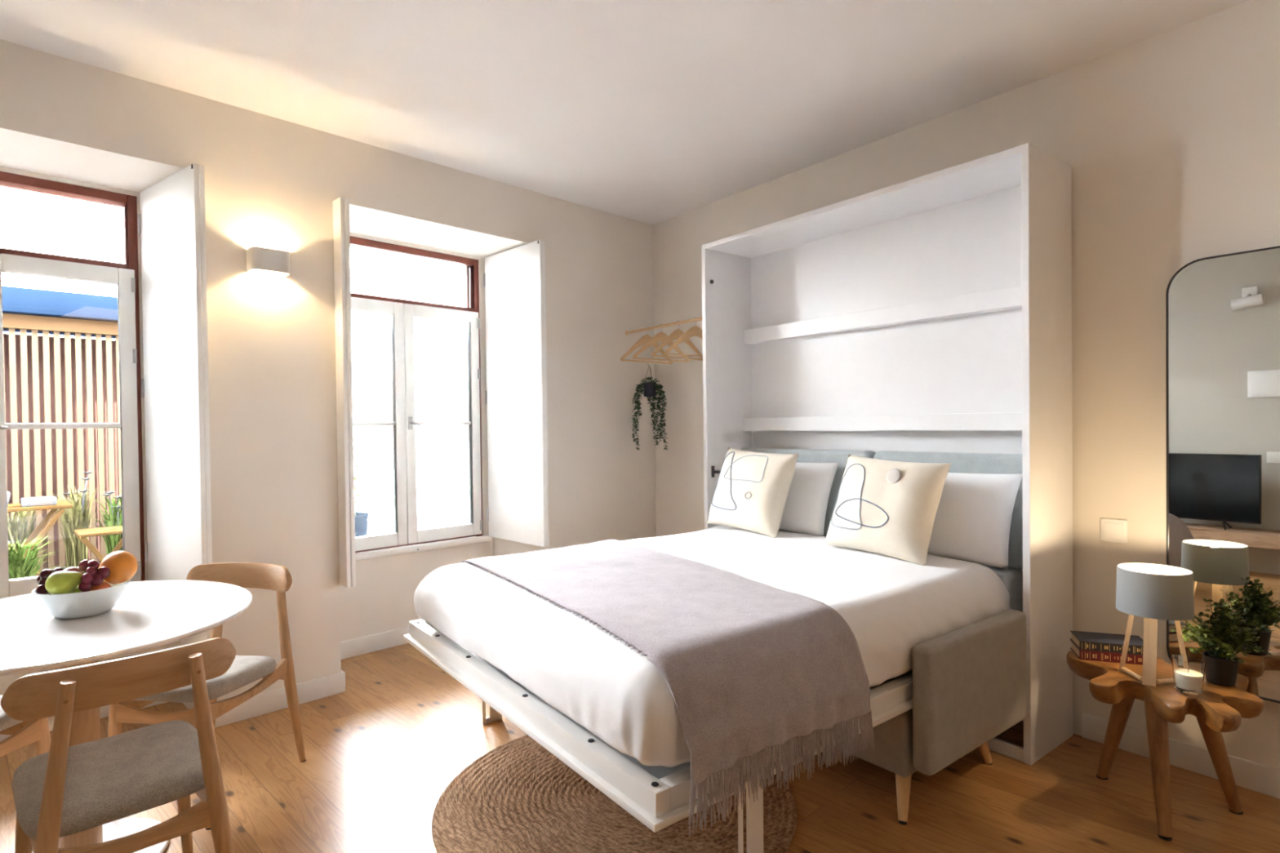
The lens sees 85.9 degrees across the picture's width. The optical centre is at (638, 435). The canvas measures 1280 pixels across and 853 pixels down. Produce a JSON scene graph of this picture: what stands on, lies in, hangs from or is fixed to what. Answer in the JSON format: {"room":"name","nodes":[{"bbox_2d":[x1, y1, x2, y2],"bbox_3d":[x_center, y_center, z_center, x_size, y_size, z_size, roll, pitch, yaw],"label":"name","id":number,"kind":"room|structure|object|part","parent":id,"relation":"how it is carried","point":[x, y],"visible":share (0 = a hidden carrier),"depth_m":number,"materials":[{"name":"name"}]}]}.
{"room":"studio apartment","nodes":[
{"label":"studio apartment","id":0,"kind":"room"},
{"bbox_2d":[0,39,656,701],"bbox_3d":[-1.771,-0.088,3.095,4.920,2.495,0.620,-1,1,-45],"label":"wall","id":1,"kind":"structure","parent":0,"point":[271,182],"depth_m":2.99,"materials":[{"name":"paint"}]},
{"bbox_2d":[0,171,145,599],"bbox_3d":[-2.482,-0.166,2.602,1.040,1.685,0.152,-1,1,-45],"label":"window","id":2,"kind":"structure","parent":1,"relation":"attached to","point":[126,276],"depth_m":2.88,"materials":[{"name":"wood"}]},
{"bbox_3d":[-2.417,-0.037,2.595,0.053,0.070,0.050,-1,1,-45],"label":"handle","id":3,"kind":"part","parent":2,"relation":"part of","materials":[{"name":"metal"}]},
{"bbox_2d":[0,701,165,742],"bbox_3d":[-2.429,1.128,2.628,1.164,0.090,0.014,-1,1,-45],"label":"baseboard","id":4,"kind":"structure","parent":1,"relation":"attached to","point":[104,710],"depth_m":2.83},
{"bbox_2d":[137,163,212,580],"bbox_3d":[-1.885,-0.200,2.783,0.543,1.660,0.049,0,1,36],"label":"window shutter","id":5,"kind":"object","parent":1,"relation":"attached to","point":[171,221],"visible":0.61,"depth_m":2.73,"materials":[{"name":"wood"}]},
{"bbox_2d":[182,702,194,709],"bbox_3d":[-1.863,1.118,2.874,0.014,0.090,0.434,-1,1,-45],"label":"baseboard","id":6,"kind":"structure","parent":1,"relation":"attached to","point":[189,705],"depth_m":2.89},
{"bbox_2d":[246,246,289,276],"bbox_3d":[-1.526,-0.715,2.840,0.148,0.090,0.085,-1,1,-45],"label":"wall light","id":7,"kind":"object","parent":1,"relation":"attached to","point":[261,260],"visible":1,"depth_m":2.81,"materials":[{"name":"paint"}]},
{"bbox_3d":[-1.553,-0.716,2.868,0.120,0.070,0.005,-1,1,-45],"label":"plate","id":8,"kind":"part","parent":7,"relation":"part of","materials":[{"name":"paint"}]},
{"bbox_2d":[214,671,345,728],"bbox_3d":[-1.516,1.114,2.903,0.546,0.090,0.014,-1,1,-45],"label":"baseboard","id":9,"kind":"structure","parent":1,"relation":"attached to","point":[275,700],"depth_m":2.90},
{"bbox_2d":[333,196,355,587],"bbox_3d":[-1.455,-0.186,3.212,0.049,1.715,0.511,-1,1,-45],"label":"window shutter","id":10,"kind":"object","parent":1,"relation":"attached to","point":[341,234],"visible":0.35,"depth_m":3.03,"materials":[{"name":"wood"}]},
{"bbox_2d":[340,626,408,659],"bbox_3d":[-1.263,1.099,3.790,1.091,0.090,0.014,-1,1,-45],"label":"baseboard","id":11,"kind":"structure","parent":1,"relation":"attached to","point":[377,642],"depth_m":3.64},
{"bbox_2d":[350,235,489,560],"bbox_3d":[-1.296,-0.196,3.785,1.030,1.685,0.152,-1,1,-45],"label":"window","id":12,"kind":"structure","parent":1,"relation":"attached to","point":[406,538],"depth_m":3.79,"materials":[{"name":"wood"}]},
{"bbox_3d":[-1.457,-0.361,3.622,0.342,0.582,0.004,-1,1,-45],"label":"pane","id":13,"kind":"part","parent":12,"relation":"part of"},
{"bbox_3d":[-1.450,0.244,3.630,0.342,0.583,0.004,-1,1,-45],"label":"pane","id":14,"kind":"part","parent":12,"relation":"part of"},
{"bbox_3d":[-1.458,-0.057,3.620,0.467,1.321,0.046,-1,1,-45],"label":"sash","id":15,"kind":"part","parent":12,"relation":"part of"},
{"bbox_3d":[-1.232,-0.066,3.778,0.053,0.070,0.050,-1,1,-45],"label":"handle","id":16,"kind":"part","parent":12,"relation":"part of","materials":[{"name":"metal"}]},
{"bbox_3d":[-1.278,0.630,3.787,1.030,0.033,0.058,-1,1,-45],"label":"sill","id":17,"kind":"part","parent":12,"relation":"part of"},
{"bbox_3d":[-1.125,-0.066,3.951,0.465,1.321,0.046,-1,1,-45],"label":"sash","id":18,"kind":"part","parent":12,"relation":"part of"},
{"bbox_3d":[-1.129,-0.369,3.948,0.355,0.582,0.004,-1,1,-45],"label":"pane","id":19,"kind":"part","parent":12,"relation":"part of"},
{"bbox_3d":[-1.122,0.235,3.956,0.355,0.583,0.004,-1,1,-45],"label":"pane","id":20,"kind":"part","parent":12,"relation":"part of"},
{"bbox_2d":[483,240,549,546],"bbox_3d":[-0.709,-0.225,3.928,0.048,1.664,0.551,-1,1,-45],"label":"window shutter","id":21,"kind":"object","parent":1,"relation":"attached to","point":[514,278],"visible":1,"depth_m":3.88,"materials":[{"name":"wood"}]},
{"bbox_2d":[0,0,1250,225],"bbox_3d":[-0.044,-1.407,1.292,4.370,0.150,7.100,-1,1,-38],"label":"ceiling","id":22,"kind":"structure","parent":0,"point":[650,112],"depth_m":2.50,"materials":[{"name":"paint"}]},
{"bbox_2d":[0,643,1279,852],"bbox_3d":[-0.013,1.202,1.327,4.370,0.080,7.100,-1,1,-38],"label":"floor","id":23,"kind":"structure","parent":0,"point":[381,753],"depth_m":2.21,"materials":[{"name":"brown wood"}]},
{"bbox_2d":[0,694,50,756],"bbox_3d":[-1.942,0.824,1.865,0.446,0.710,0.405,-1,1,7],"label":"dining chair","id":24,"kind":"object","parent":23,"relation":"on","point":[24,733],"visible":0.42,"depth_m":1.95,"materials":[{"name":"brown wood"}]},
{"bbox_3d":[-1.906,0.791,1.860,0.372,0.069,0.358,-1,1,7],"label":"seat","id":25,"kind":"part","parent":24,"relation":"part of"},
{"bbox_3d":[-1.929,0.833,2.013,0.401,0.080,0.019,-1,1,7],"label":"rail","id":26,"kind":"part","parent":24,"relation":"part of","materials":[{"name":"brown wood"}]},
{"bbox_3d":[-1.747,0.848,1.841,0.019,0.063,0.309,-1,1,7],"label":"cross rail","id":27,"kind":"part","parent":24,"relation":"part of","materials":[{"name":"brown wood"}]},
{"bbox_3d":[-1.726,0.993,1.999,0.038,0.363,0.046,-1,1,7],"label":"leg","id":28,"kind":"part","parent":24,"relation":"part of","materials":[{"name":"brown wood"}]},
{"bbox_2d":[0,637,235,852],"bbox_3d":[-1.188,0.819,1.578,0.405,0.710,0.446,-1,1,-45],"label":"dining chair","id":29,"kind":"object","parent":23,"relation":"on","point":[64,790],"visible":1,"depth_m":1.49,"materials":[{"name":"brown wood"}]},
{"bbox_3d":[-1.435,0.995,1.608,0.046,0.363,0.038,-1,1,-45],"label":"leg","id":30,"kind":"part","parent":29,"relation":"part of","materials":[{"name":"brown wood"}]},
{"bbox_3d":[-1.288,0.833,1.470,0.401,0.080,0.019,0,1,44],"label":"rail","id":31,"kind":"part","parent":29,"relation":"part of","materials":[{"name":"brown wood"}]},
{"bbox_3d":[-1.151,0.830,1.334,0.102,0.694,0.049,-1,1,-45],"label":"leg","id":32,"kind":"part","parent":29,"relation":"part of","materials":[{"name":"brown wood"}]},
{"bbox_3d":[-1.215,0.786,1.604,0.358,0.069,0.372,-1,1,-45],"label":"seat","id":33,"kind":"part","parent":29,"relation":"part of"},
{"bbox_3d":[-1.076,0.510,1.458,0.405,0.092,0.068,-1,1,-45],"label":"backrest","id":34,"kind":"part","parent":29,"relation":"part of","materials":[{"name":"brown wood"}]},
{"bbox_3d":[-1.055,0.843,1.445,0.294,0.063,0.019,-1,1,-45],"label":"cross rail","id":35,"kind":"part","parent":29,"relation":"part of","materials":[{"name":"brown wood"}]},
{"bbox_3d":[-1.212,0.989,1.830,0.046,0.363,0.038,-1,1,-45],"label":"leg","id":36,"kind":"part","parent":29,"relation":"part of","materials":[{"name":"brown wood"}]},
{"bbox_3d":[-1.079,0.827,1.678,0.019,0.080,0.401,-1,1,-44],"label":"rail","id":37,"kind":"part","parent":29,"relation":"part of","materials":[{"name":"brown wood"}]},
{"bbox_3d":[-0.945,0.825,1.540,0.102,0.694,0.049,-1,1,-45],"label":"leg","id":38,"kind":"part","parent":29,"relation":"part of","materials":[{"name":"brown wood"}]},
{"bbox_2d":[0,579,253,852],"bbox_3d":[-1.530,0.833,1.879,0.840,0.680,0.920,-1,1,-38],"label":"dining table","id":39,"kind":"object","parent":23,"relation":"on","point":[149,614],"visible":0.75,"depth_m":1.84,"materials":[{"name":"white wood"}]},
{"bbox_2d":[31,579,129,618],"bbox_3d":[-1.532,0.453,1.895,0.211,0.078,0.211,-1,1,-38],"label":"fruit bowl","id":40,"kind":"object","parent":39,"relation":"on","point":[89,603],"visible":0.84,"depth_m":1.83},
{"bbox_2d":[35,567,64,594],"bbox_3d":[-1.605,0.394,1.877,0.049,0.067,0.132,-1,1,-13],"label":"grape bunch","id":41,"kind":"object","parent":40,"relation":"in","point":[41,580],"visible":0.37,"depth_m":1.84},
{"bbox_2d":[44,570,84,594],"bbox_3d":[-1.527,0.394,1.823,0.077,0.067,0.067,0,1,15],"label":"pear","id":42,"kind":"object","parent":40,"relation":"in","point":[61,582],"visible":0.93,"depth_m":1.81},
{"bbox_2d":[71,587,81,593],"bbox_3d":[-1.532,0.446,1.895,0.074,0.055,0.074,-1,1,-38],"label":"apple","id":43,"kind":"object","parent":40,"relation":"in","point":[77,589],"visible":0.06,"depth_m":1.87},
{"bbox_2d":[63,566,83,582],"bbox_3d":[-1.555,0.387,1.887,0.052,0.052,0.052,-1,1,-38],"label":"plum","id":44,"kind":"object","parent":43,"relation":"on","point":[71,568],"visible":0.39,"depth_m":1.88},
{"bbox_2d":[78,560,111,591],"bbox_3d":[-1.486,0.379,1.878,0.069,0.082,0.107,-1,1,-38],"label":"grape bunch","id":45,"kind":"object","parent":40,"relation":"in","point":[93,575],"visible":0.99,"depth_m":1.85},
{"bbox_2d":[89,581,111,591],"bbox_3d":[-1.476,0.426,1.880,0.056,0.052,0.056,-1,1,-38],"label":"peach","id":46,"kind":"object","parent":40,"relation":"in","point":[104,584],"visible":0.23,"depth_m":1.87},
{"bbox_2d":[98,551,137,583],"bbox_3d":[-1.466,0.373,1.938,0.087,0.091,0.087,-1,1,-13],"label":"orange","id":47,"kind":"object","parent":40,"relation":"in","point":[122,566],"visible":0.94,"depth_m":1.91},
{"bbox_3d":[-1.527,1.161,1.883,0.404,0.023,0.404,-1,1,-38],"label":"plate","id":48,"kind":"part","parent":39,"relation":"part of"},
{"bbox_2d":[107,562,306,830],"bbox_3d":[-1.418,0.812,2.268,0.405,0.710,0.446,-1,1,9],"label":"dining chair","id":49,"kind":"object","parent":23,"relation":"on","point":[244,670],"visible":0.63,"depth_m":2.34,"materials":[{"name":"brown wood"}]},
{"bbox_3d":[-1.601,0.990,2.101,0.046,0.363,0.038,-1,1,9],"label":"leg","id":50,"kind":"part","parent":49,"relation":"part of","materials":[{"name":"brown wood"}]},
{"bbox_3d":[-1.562,0.825,2.296,0.019,0.080,0.401,-1,1,9],"label":"rail","id":51,"kind":"part","parent":49,"relation":"part of","materials":[{"name":"brown wood"}]},
{"bbox_3d":[-1.447,0.841,2.074,0.309,0.063,0.019,-1,1,9],"label":"cross rail","id":52,"kind":"part","parent":49,"relation":"part of","materials":[{"name":"brown wood"}]},
{"bbox_3d":[-1.424,0.780,2.231,0.358,0.069,0.372,-1,1,9],"label":"seat","id":53,"kind":"part","parent":49,"relation":"part of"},
{"bbox_3d":[-1.531,0.819,2.486,0.102,0.694,0.049,-1,1,9],"label":"leg","id":54,"kind":"part","parent":49,"relation":"part of","materials":[{"name":"brown wood"}]},
{"bbox_3d":[-1.396,0.501,2.425,0.405,0.092,0.068,-1,1,9],"label":"backrest","id":55,"kind":"part","parent":49,"relation":"part of","materials":[{"name":"brown wood"}]},
{"bbox_3d":[-1.271,0.822,2.251,0.024,0.080,0.402,-1,1,9],"label":"rail","id":56,"kind":"part","parent":49,"relation":"part of","materials":[{"name":"brown wood"}]},
{"bbox_3d":[-1.244,0.816,2.442,0.102,0.694,0.049,-1,1,9],"label":"leg","id":57,"kind":"part","parent":49,"relation":"part of","materials":[{"name":"brown wood"}]},
{"bbox_2d":[431,734,796,852],"bbox_3d":[-0.069,1.145,2.190,1.126,0.012,1.126,-1,1,-38],"label":"jute rug","id":58,"kind":"object","parent":23,"relation":"on","point":[517,797],"visible":0.49,"depth_m":2.05,"materials":[{"name":"wicker"}]},
{"bbox_2d":[404,618,912,852],"bbox_3d":[0.257,0.917,2.554,1.740,0.452,1.505,-1,1,-38],"label":"frame","id":59,"kind":"object","parent":58,"relation":"on","point":[658,797],"visible":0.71,"depth_m":1.73,"materials":[{"name":"wood"}]},
{"bbox_3d":[-0.589,0.962,2.754,0.083,0.376,0.010,-1,1,-38],"label":"leg","id":60,"kind":"part","parent":59,"relation":"part of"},
{"bbox_2d":[413,524,1009,767],"bbox_3d":[0.258,0.597,2.552,1.741,0.271,1.503,-1,1,-38],"label":"duvet","id":61,"kind":"object","parent":59,"relation":"on","point":[891,606],"visible":0.59,"depth_m":2.08,"materials":[{"name":"fabric"}]},
{"bbox_2d":[459,539,874,836],"bbox_3d":[-0.009,0.656,2.263,0.721,0.381,1.541,-1,1,-33],"label":"throw blanket","id":62,"kind":"object","parent":61,"relation":"on","point":[748,667],"visible":1,"depth_m":1.75,"materials":[{"name":"fabric"}]},
{"bbox_2d":[706,447,799,537],"bbox_3d":[0.533,0.262,3.274,0.216,0.398,0.464,-1,1,-34],"label":"cushion","id":63,"kind":"object","parent":61,"relation":"on","point":[751,492],"visible":1,"depth_m":3.17,"materials":[{"name":"fabric"}]},
{"bbox_2d":[778,462,839,536],"bbox_3d":[0.675,0.292,3.363,0.183,0.334,0.644,-1,1,-40],"label":"bed pillow","id":64,"kind":"object","parent":61,"relation":"on","point":[804,512],"visible":0.42,"depth_m":3.16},
{"bbox_2d":[823,453,951,565],"bbox_3d":[0.964,0.279,2.704,0.229,0.392,0.459,-1,1,-32],"label":"cushion","id":65,"kind":"object","parent":61,"relation":"on","point":[888,508],"visible":1,"depth_m":2.62,"materials":[{"name":"fabric"}]},
{"bbox_2d":[927,472,1022,568],"bbox_3d":[1.165,0.309,2.735,0.178,0.334,0.642,-1,1,-39],"label":"bed pillow","id":66,"kind":"object","parent":61,"relation":"on","point":[972,521],"visible":0.55,"depth_m":2.55,"materials":[{"name":"fabric"}]},
{"bbox_3d":[0.270,0.988,1.655,0.083,0.334,0.010,-1,1,-38],"label":"leg","id":67,"kind":"part","parent":59,"relation":"part of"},
{"bbox_2d":[955,559,1022,612],"bbox_3d":[1.002,0.601,3.150,0.166,0.180,1.400,-1,1,-38],"label":"mattress","id":68,"kind":"object","parent":59,"relation":"on","point":[1012,578],"visible":0.19,"depth_m":2.59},
{"bbox_2d":[740,447,875,536],"bbox_3d":[0.810,0.284,3.415,0.124,0.431,0.815,-1,1,-38],"label":"cushion","id":69,"kind":"object","parent":68,"relation":"on","point":[806,455],"visible":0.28,"depth_m":3.23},
{"bbox_2d":[873,450,1022,568],"bbox_3d":[1.286,0.287,2.804,0.124,0.431,0.713,-1,1,-38],"label":"headboard","id":70,"kind":"object","parent":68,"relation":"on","point":[962,463],"visible":0.24,"depth_m":2.64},
{"bbox_2d":[701,142,1073,764],"bbox_3d":[0.980,0.065,3.090,0.364,2.123,1.612,-1,1,-38],"label":"cabinet","id":71,"kind":"object","parent":23,"relation":"on","point":[932,312],"visible":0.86,"depth_m":2.94,"materials":[{"name":"paint"}]},
{"bbox_2d":[624,316,702,334],"bbox_3d":[0.179,-0.644,4.011,0.032,0.032,0.830,-1,1,-38],"label":"rail","id":72,"kind":"object","parent":71,"relation":"attached to","point":[627,332],"visible":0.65,"depth_m":4.04,"materials":[{"name":"brown wood"}]},
{"bbox_2d":[620,326,673,364],"bbox_3d":[0.052,-0.549,4.176,0.421,0.219,0.012,-1,1,-40],"label":"hanger","id":73,"kind":"object","parent":72,"relation":"hanging from","point":[646,338],"visible":0.76,"depth_m":4.15,"materials":[{"name":"brown wood"}]},
{"bbox_2d":[631,363,668,449],"bbox_3d":[0.065,-0.172,4.186,0.215,0.529,0.135,-1,1,11],"label":"plant","id":74,"kind":"object","parent":73,"relation":"hanging from","point":[650,388],"visible":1,"depth_m":4.17,"materials":[{"name":"green plant"}]},
{"bbox_3d":[0.067,-0.276,4.184,0.080,0.082,0.080,-1,1,-38],"label":"pot","id":75,"kind":"part","parent":74,"relation":"part of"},
{"bbox_3d":[0.069,-0.331,4.187,0.129,0.044,0.127,-1,1,-38],"label":"crown","id":76,"kind":"part","parent":74,"relation":"part of","materials":[{"name":"green plant"}]},
{"bbox_2d":[631,324,689,362],"bbox_3d":[0.135,-0.549,4.071,0.421,0.219,0.012,-1,1,-35],"label":"hanger","id":77,"kind":"object","parent":72,"relation":"hanging from","point":[660,337],"visible":0.88,"depth_m":4.05,"materials":[{"name":"wood"}]},
{"bbox_2d":[651,320,702,360],"bbox_3d":[0.229,-0.548,3.950,0.421,0.219,0.012,-1,1,-41],"label":"hanger","id":78,"kind":"object","parent":72,"relation":"hanging from","point":[677,333],"visible":0.85,"depth_m":3.93,"materials":[{"name":"wood"}]},
{"bbox_2d":[663,317,702,356],"bbox_3d":[0.318,-0.548,3.836,0.421,0.219,0.011,-1,1,-31],"label":"hanger","id":79,"kind":"object","parent":72,"relation":"hanging from","point":[695,331],"visible":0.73,"depth_m":3.80,"materials":[{"name":"wood"}]},
{"bbox_3d":[0.492,0.063,3.715,0.364,2.123,0.025,-1,1,-38],"label":"panel","id":80,"kind":"part","parent":71,"relation":"part of","materials":[{"name":"paint"}]},
{"bbox_3d":[0.968,-0.983,3.075,0.364,0.025,1.562,-1,1,-38],"label":"panel","id":81,"kind":"part","parent":71,"relation":"part of","materials":[{"name":"paint"}]},
{"bbox_3d":[1.079,-0.055,3.167,0.072,0.070,1.562,-1,1,-38],"label":"cross rail","id":82,"kind":"part","parent":71,"relation":"part of","materials":[{"name":"paint"}]},
{"bbox_3d":[1.079,-0.535,3.164,0.060,0.075,1.562,-1,1,-38],"label":"cross rail","id":83,"kind":"part","parent":71,"relation":"part of","materials":[{"name":"paint"}]},
{"bbox_3d":[1.117,0.075,3.196,0.018,2.098,1.562,-1,1,-38],"label":"panel","id":84,"kind":"part","parent":71,"relation":"part of","materials":[{"name":"paint"}]},
{"bbox_3d":[1.468,0.068,2.464,0.364,2.123,0.025,-1,1,-38],"label":"panel","id":85,"kind":"part","parent":71,"relation":"part of","materials":[{"name":"paint"}]},
{"bbox_2d":[834,609,1026,825],"bbox_3d":[0.568,0.871,2.800,0.653,0.534,1.650,-1,1,-38],"label":"sofa","id":86,"kind":"object","parent":23,"relation":"on","point":[969,682],"visible":0.45,"depth_m":2.08,"materials":[{"name":"fabric"}]},
{"bbox_3d":[0.568,0.914,2.793,0.600,0.193,1.482,-1,1,-38],"label":"seat","id":87,"kind":"part","parent":86,"relation":"part of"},
{"bbox_3d":[0.797,1.074,2.059,0.047,0.137,0.093,-1,1,12],"label":"leg","id":88,"kind":"part","parent":86,"relation":"part of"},
{"bbox_3d":[1.063,0.793,2.182,0.632,0.374,0.066,-1,1,-38],"label":"arm","id":89,"kind":"part","parent":86,"relation":"part of"},
{"bbox_3d":[1.179,1.066,2.363,0.081,0.134,0.047,-1,1,0],"label":"leg","id":90,"kind":"part","parent":86,"relation":"part of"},
{"bbox_2d":[1066,650,1264,840],"bbox_3d":[1.596,0.938,2.132,0.478,0.390,0.518,-1,1,-38],"label":"table","id":91,"kind":"object","parent":23,"relation":"on","point":[1219,709],"visible":0.91,"depth_m":2.02,"materials":[{"name":"brown wood"}]},
{"bbox_2d":[1070,639,1142,664],"bbox_3d":[1.574,0.725,2.295,0.205,0.031,0.120,0,1,19],"label":"book","id":92,"kind":"object","parent":91,"relation":"on","point":[1081,654],"visible":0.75,"depth_m":2.25,"materials":[{"name":"paper"}]},
{"bbox_2d":[1070,630,1143,654],"bbox_3d":[1.573,0.694,2.297,0.200,0.030,0.122,0,1,19],"label":"book","id":93,"kind":"object","parent":92,"relation":"on","point":[1086,641],"visible":0.77,"depth_m":2.27,"materials":[{"name":"paper"}]},
{"bbox_3d":[1.538,0.952,2.213,0.058,0.358,0.146,-1,1,-9],"label":"leg","id":94,"kind":"part","parent":91,"relation":"part of","materials":[{"name":"brown wood"}]},
{"bbox_2d":[1115,562,1194,686],"bbox_3d":[1.563,0.574,2.086,0.191,0.338,0.193,-1,1,-38],"label":"table lamp","id":95,"kind":"object","parent":91,"relation":"on","point":[1152,592],"visible":1,"depth_m":2.04,"materials":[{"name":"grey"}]},
{"bbox_3d":[1.526,0.618,2.144,0.017,0.250,0.061,-1,1,-21],"label":"leg","id":96,"kind":"part","parent":95,"relation":"part of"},
{"bbox_3d":[1.529,0.609,2.054,0.039,0.270,0.034,0,1,37],"label":"leg","id":97,"kind":"part","parent":95,"relation":"part of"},
{"bbox_3d":[1.562,0.470,2.084,0.191,0.130,0.191,-1,1,-38],"label":"lamp shade","id":98,"kind":"part","parent":95,"relation":"part of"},
{"bbox_3d":[1.629,0.618,2.066,0.061,0.250,0.017,-1,1,5],"label":"leg","id":99,"kind":"part","parent":95,"relation":"part of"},
{"bbox_3d":[1.509,0.955,1.985,0.056,0.357,0.133,0,1,16],"label":"leg","id":100,"kind":"part","parent":91,"relation":"part of","materials":[{"name":"brown wood"}]},
{"bbox_2d":[1171,653,1205,694],"bbox_3d":[1.599,0.697,2.000,0.079,0.094,0.079,-1,1,-38],"label":"candle","id":101,"kind":"object","parent":91,"relation":"on","point":[1188,671],"visible":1,"depth_m":1.98,"materials":[{"name":"wax"}]},
{"bbox_3d":[1.730,0.951,2.061,0.154,0.360,0.056,-1,1,-3],"label":"leg","id":102,"kind":"part","parent":91,"relation":"part of","materials":[{"name":"brown wood"}]},
{"bbox_2d":[1170,598,1272,686],"bbox_3d":[1.734,0.616,2.059,0.208,0.251,0.195,0,1,26],"label":"potted plant","id":103,"kind":"object","parent":91,"relation":"on","point":[1221,668],"visible":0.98,"depth_m":2.04,"materials":[{"name":"green plant"}]},
{"bbox_3d":[1.743,0.701,2.059,0.088,0.080,0.088,-1,1,-38],"label":"pot","id":104,"kind":"part","parent":103,"relation":"part of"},
{"bbox_2d":[652,0,1279,768],"bbox_3d":[1.970,-0.121,2.235,0.120,2.495,6.100,-1,1,-38],"label":"wall","id":105,"kind":"structure","parent":0,"point":[1170,140],"depth_m":2.46,"materials":[{"name":"paint"}]},
{"bbox_2d":[1100,517,1127,543],"bbox_3d":[1.710,0.344,2.474,0.012,0.084,0.084,-1,1,-38],"label":"light switch","id":106,"kind":"object","parent":105,"relation":"attached to","point":[1111,530],"visible":1,"depth_m":2.47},
{"bbox_2d":[1081,713,1279,798],"bbox_3d":[1.938,1.083,2.202,0.014,0.090,5.880,-1,1,-38],"label":"baseboard","id":107,"kind":"structure","parent":105,"relation":"attached to","point":[1250,775],"depth_m":2.30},
{"bbox_2d":[1165,245,1279,703],"bbox_3d":[1.985,0.123,2.096,0.032,1.400,0.610,-1,1,-38],"label":"wall mirror","id":108,"kind":"object","parent":105,"relation":"attached to","point":[1223,311],"visible":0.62,"depth_m":2.20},
{"label":"outside","id":109,"kind":"structure","parent":0,"visible":0},
{"bbox_2d":[366,509,467,535],"bbox_3d":[-3.281,1.022,7.952,18.000,0.100,8.370,-1,1,-45],"label":"ground","id":110,"kind":"structure","parent":109,"point":[375,526],"depth_m":7.67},
{"bbox_2d":[7,510,45,576],"bbox_3d":[-3.976,0.727,4.430,0.210,0.601,0.251,0,1,35],"label":"plant","id":111,"kind":"object","parent":110,"relation":"on","point":[18,531],"visible":0.27,"depth_m":4.39,"materials":[{"name":"green plant"}]},
{"bbox_2d":[8,536,66,579],"bbox_3d":[-3.248,0.785,3.582,0.443,0.489,0.465,-1,1,-45],"label":"plant","id":112,"kind":"object","parent":110,"relation":"on","point":[20,566],"visible":0.36,"depth_m":3.58,"materials":[{"name":"green plant"}]},
{"bbox_2d":[7,500,72,576],"bbox_3d":[-3.789,0.733,4.204,0.480,0.604,0.380,-1,1,-45],"label":"folding table","id":113,"kind":"object","parent":110,"relation":"on","point":[62,504],"visible":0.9,"depth_m":4.18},
{"bbox_2d":[6,491,10,506],"bbox_3d":[-3.807,0.386,4.072,0.129,0.092,0.129,-1,1,-38],"label":"planter","id":114,"kind":"object","parent":113,"relation":"on","point":[8,494],"visible":0.36,"depth_m":4.09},
{"bbox_3d":[-3.683,0.741,4.098,0.420,0.589,0.032,-1,1,-45],"label":"leg","id":115,"kind":"part","parent":113,"relation":"part of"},
{"bbox_3d":[-3.881,0.740,4.297,0.420,0.589,0.032,-1,1,-45],"label":"leg","id":116,"kind":"part","parent":113,"relation":"part of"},
{"bbox_2d":[20,496,57,506],"bbox_3d":[-3.665,0.405,4.200,0.160,0.047,0.140,-1,1,-45],"label":"tray","id":117,"kind":"object","parent":113,"relation":"on","point":[42,500],"visible":1,"depth_m":4.16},
{"bbox_3d":[-3.669,0.741,4.084,0.420,0.589,0.032,-1,1,-45],"label":"leg","id":118,"kind":"part","parent":113,"relation":"part of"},
{"bbox_2d":[1,285,121,571],"bbox_3d":[-4.747,0.039,4.617,3.450,1.990,1.220,-1,1,-45],"label":"window glass","id":119,"kind":"object","parent":110,"relation":"on","point":[55,379],"visible":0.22,"depth_m":4.77,"materials":[{"name":"glass"}]},
{"bbox_2d":[53,471,100,568],"bbox_3d":[-3.786,0.635,4.609,0.306,0.776,0.283,-1,1,-45],"label":"plant","id":120,"kind":"object","parent":110,"relation":"on","point":[76,551],"visible":0.67,"depth_m":4.59,"materials":[{"name":"green plant"}]},
{"bbox_2d":[74,525,123,561],"bbox_3d":[-3.305,0.808,4.287,0.300,0.440,0.306,-1,1,-45],"label":"folding chair","id":121,"kind":"object","parent":110,"relation":"on","point":[81,534],"visible":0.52,"depth_m":4.20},
{"bbox_3d":[-3.399,0.814,4.382,0.300,0.428,0.032,-1,1,-45],"label":"leg","id":122,"kind":"part","parent":121,"relation":"part of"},
{"bbox_3d":[-3.222,0.814,4.205,0.300,0.428,0.032,-1,1,-45],"label":"leg","id":123,"kind":"part","parent":121,"relation":"part of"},
{"bbox_3d":[-3.313,0.597,4.290,0.300,0.018,0.290,-1,1,-45],"label":"seat","id":124,"kind":"part","parent":121,"relation":"part of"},
{"bbox_3d":[-3.385,0.814,4.368,0.300,0.428,0.032,-1,1,-45],"label":"leg","id":125,"kind":"part","parent":121,"relation":"part of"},
{"bbox_2d":[90,490,123,555],"bbox_3d":[-3.487,0.694,4.615,0.289,0.650,0.349,-1,1,-9],"label":"plant","id":126,"kind":"object","parent":110,"relation":"on","point":[114,518],"visible":0.37,"depth_m":4.55,"materials":[{"name":"green plant"}]},
{"bbox_2d":[354,511,368,537],"bbox_3d":[-2.069,0.779,4.832,0.328,0.440,0.330,-1,1,-38],"label":"planter","id":127,"kind":"object","parent":110,"relation":"on","point":[361,517],"visible":0.18,"depth_m":4.79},
{"bbox_2d":[353,435,363,515],"bbox_3d":[-2.069,0.292,4.816,0.269,0.600,0.368,-1,1,-45],"label":"shrub","id":128,"kind":"object","parent":127,"relation":"on","point":[355,460],"visible":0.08,"depth_m":4.83,"materials":[{"name":"green plant"}]},
{"bbox_2d":[350,247,467,519],"bbox_3d":[-1.946,-0.690,9.084,6.450,3.260,0.150,-1,1,-45],"label":"window glass","id":129,"kind":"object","parent":110,"relation":"on","point":[440,369],"depth_m":8.26,"materials":[{"name":"glass"}]}
]}

